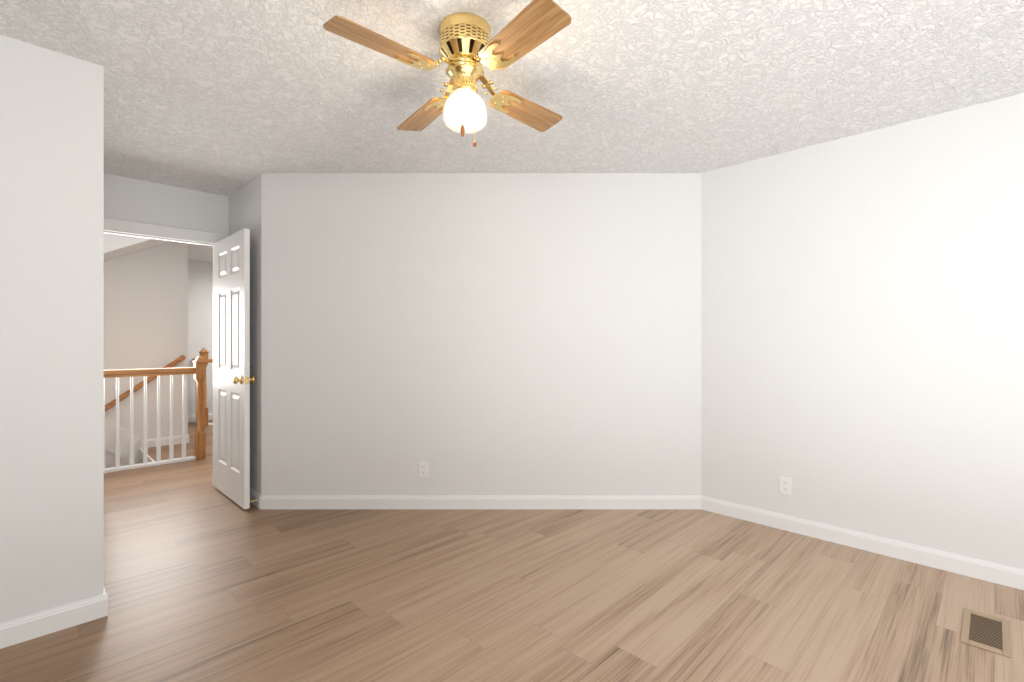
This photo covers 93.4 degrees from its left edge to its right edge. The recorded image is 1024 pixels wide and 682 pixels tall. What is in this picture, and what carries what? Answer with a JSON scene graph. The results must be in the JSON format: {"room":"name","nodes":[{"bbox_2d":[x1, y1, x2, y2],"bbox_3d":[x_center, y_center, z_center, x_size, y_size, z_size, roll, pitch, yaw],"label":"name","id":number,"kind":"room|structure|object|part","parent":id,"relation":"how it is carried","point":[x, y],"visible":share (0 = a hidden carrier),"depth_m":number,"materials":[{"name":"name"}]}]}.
{"room":"empty bedroom","nodes":[
{"label":"empty bedroom","id":0,"kind":"room"},
{"bbox_2d":[0,35,103,622],"bbox_3d":[-3.435,0.000,1.867,2.683,2.440,1.900,0,0,-45],"label":"wall","id":1,"kind":"structure","parent":0,"point":[51,329],"depth_m":2.02,"materials":[{"name":"white paint"}]},
{"bbox_2d":[105,420,153,462],"bbox_3d":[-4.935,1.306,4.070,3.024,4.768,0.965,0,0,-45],"label":"stairs","id":2,"kind":"structure","parent":0,"point":[110,435],"depth_m":5.33,"materials":[{"name":"white wood"}]},
{"bbox_2d":[104,233,169,260],"bbox_3d":[-4.877,-0.302,4.128,3.600,1.836,0.965,0,0,-45],"label":"ceiling","id":3,"kind":"structure","parent":0,"point":[115,246],"depth_m":4.69,"materials":[{"name":"white paint"}]},
{"bbox_2d":[104,241,187,467],"bbox_3d":[-5.276,1.400,4.496,3.796,5.240,0.120,0,0,-45],"label":"wall","id":4,"kind":"structure","parent":0,"point":[145,308],"depth_m":5.52,"materials":[{"name":"white paint"}]},
{"bbox_2d":[105,355,185,410],"bbox_3d":[-4.854,1.209,4.778,2.725,2.085,0.085,0,0,-45],"label":"handrail","id":5,"kind":"object","parent":4,"relation":"attached to","point":[141,384],"depth_m":5.40,"materials":[{"name":"brown wood"}]},
{"bbox_2d":[142,434,188,448],"bbox_3d":[-4.040,1.172,5.638,0.460,0.096,0.014,0,0,-45],"label":"baseboard","id":6,"kind":"structure","parent":4,"relation":"attached to","point":[165,440],"depth_m":5.63,"materials":[{"name":"white wood"}]},
{"bbox_2d":[104,173,228,234],"bbox_3d":[-2.776,0.000,3.784,0.960,2.440,0.120,0,0,-45],"label":"wall","id":7,"kind":"structure","parent":0,"point":[131,199],"depth_m":3.76,"materials":[{"name":"white paint"}]},
{"bbox_2d":[104,217,228,486],"bbox_3d":[-2.761,0.161,3.800,0.915,2.118,0.150,0,0,-45],"label":"door frame","id":8,"kind":"structure","parent":7,"relation":"attached to","point":[143,230],"depth_m":3.82,"materials":[{"name":"white wood"}]},
{"bbox_2d":[215,228,254,508],"bbox_3d":[-2.178,0.200,3.743,0.144,2.016,0.778,0,0,-45],"label":"door","id":9,"kind":"structure","parent":8,"relation":"attached to","point":[233,378],"depth_m":3.64,"materials":[{"name":"white paint"},{"name":"brass"}]},
{"bbox_2d":[188,260,212,415],"bbox_3d":[-5.703,0.000,6.516,6.050,2.440,0.120,0,0,-45],"label":"wall","id":10,"kind":"structure","parent":0,"point":[200,305],"depth_m":7.37,"materials":[{"name":"white paint"}]},
{"bbox_2d":[188,413,212,421],"bbox_3d":[-4.367,1.172,7.758,2.104,0.096,0.014,0,0,-45],"label":"baseboard","id":11,"kind":"structure","parent":10,"relation":"attached to","point":[191,418],"depth_m":7.30,"materials":[{"name":"white wood"}]},
{"bbox_2d":[229,173,261,495],"bbox_3d":[-2.108,0.000,3.880,0.120,2.440,0.930,0,0,-45],"label":"wall","id":12,"kind":"structure","parent":0,"point":[245,206],"depth_m":3.62,"materials":[{"name":"white paint"}]},
{"bbox_2d":[0,488,1023,648],"bbox_3d":[-0.286,1.172,1.081,5.785,0.096,7.194,0,0,-45],"label":"baseboard","id":13,"kind":"structure","parent":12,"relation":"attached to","point":[30,627],"depth_m":3.13,"materials":[{"name":"white wood"}]},
{"bbox_2d":[262,173,700,495],"bbox_3d":[-0.162,0.000,3.569,3.319,2.440,0.120,0,0,0],"label":"wall","id":14,"kind":"structure","parent":0,"point":[500,334],"depth_m":3.51,"materials":[{"name":"white paint"}]},
{"bbox_2d":[419,462,427,477],"bbox_3d":[-0.643,0.935,3.505,0.070,0.114,0.008,0,0,0],"label":"electrical outlet","id":15,"kind":"object","parent":14,"relation":"attached to","point":[423,469],"visible":1,"depth_m":3.50,"materials":[{"name":"white plastic"}]},
{"bbox_2d":[0,420,1023,681],"bbox_3d":[-1.697,1.280,2.510,6.050,0.120,11.450,0,0,-45],"label":"floor","id":16,"kind":"structure","parent":0,"point":[204,580],"depth_m":2.26,"materials":[{"name":"brown wood"}]},
{"bbox_2d":[104,356,206,472],"bbox_3d":[-4.475,0.688,3.770,3.603,1.065,0.106,0,0,-45],"label":"stair railing","id":17,"kind":"object","parent":16,"relation":"on","point":[198,370],"visible":0.6,"depth_m":4.75,"materials":[{"name":"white wood"}]},
{"bbox_2d":[192,348,212,425],"bbox_3d":[-4.013,0.660,7.688,1.763,1.120,0.613,0,0,-45],"label":"stair railing","id":18,"kind":"object","parent":16,"relation":"on","point":[203,352],"visible":0.04,"depth_m":6.91,"materials":[{"name":"brown wood"}]},
{"bbox_2d":[960,608,1010,657],"bbox_3d":[1.990,1.217,2.027,0.344,0.006,0.144,0,0,-45],"label":"floor vent","id":19,"kind":"object","parent":16,"relation":"in","point":[987,632],"visible":1,"depth_m":2.02,"materials":[{"name":"beige"}]},
{"bbox_2d":[0,0,1023,261],"bbox_3d":[-1.697,-1.270,2.510,6.050,0.100,11.450,0,0,-45],"label":"ceiling","id":20,"kind":"structure","parent":0,"point":[228,98],"depth_m":2.25,"materials":[{"name":"white paint"}]},
{"bbox_2d":[323,0,571,146],"bbox_3d":[-0.183,-0.984,1.897,0.806,0.471,0.875,0,0,5],"label":"fan","id":21,"kind":"object","parent":20,"relation":"hanging from","point":[468,48],"visible":1,"depth_m":1.81,"materials":[{"name":"brown wood"}]},
{"bbox_3d":[-0.444,-1.015,1.655,0.370,0.006,0.136,0,12,-42],"label":"blade","id":22,"kind":"part","parent":21,"relation":"part of","materials":[{"name":"brown wood"}]},
{"bbox_3d":[-0.390,-1.015,2.172,0.136,0.006,0.370,-15,9,-35],"label":"blade","id":23,"kind":"part","parent":21,"relation":"part of","materials":[{"name":"brown wood"}]},
{"bbox_3d":[-0.184,-0.901,1.889,0.174,0.145,0.174,0,0,-45],"label":"lamp shade","id":24,"kind":"part","parent":21,"relation":"part of","materials":[{"name":"white glass"}]},
{"bbox_3d":[0.029,-1.015,1.612,0.136,0.006,0.370,15,-9,-37],"label":"blade","id":25,"kind":"part","parent":21,"relation":"part of","materials":[{"name":"brown wood"}]},
{"bbox_3d":[0.064,-1.015,2.137,0.370,0.006,0.136,0,-12,-45],"label":"blade","id":26,"kind":"part","parent":21,"relation":"part of","materials":[{"name":"brown wood"}]},
{"bbox_2d":[701,93,1023,569],"bbox_3d":[2.906,0.000,2.065,0.120,2.440,4.310,0,0,-45],"label":"wall","id":27,"kind":"structure","parent":0,"point":[862,332],"depth_m":2.78,"materials":[{"name":"white paint"}]},
{"bbox_2d":[779,476,790,495],"bbox_3d":[1.765,0.935,3.115,0.008,0.114,0.070,0,0,-45],"label":"electrical outlet","id":28,"kind":"object","parent":27,"relation":"attached to","point":[785,485],"visible":1,"depth_m":3.11,"materials":[{"name":"white plastic"}]}
]}

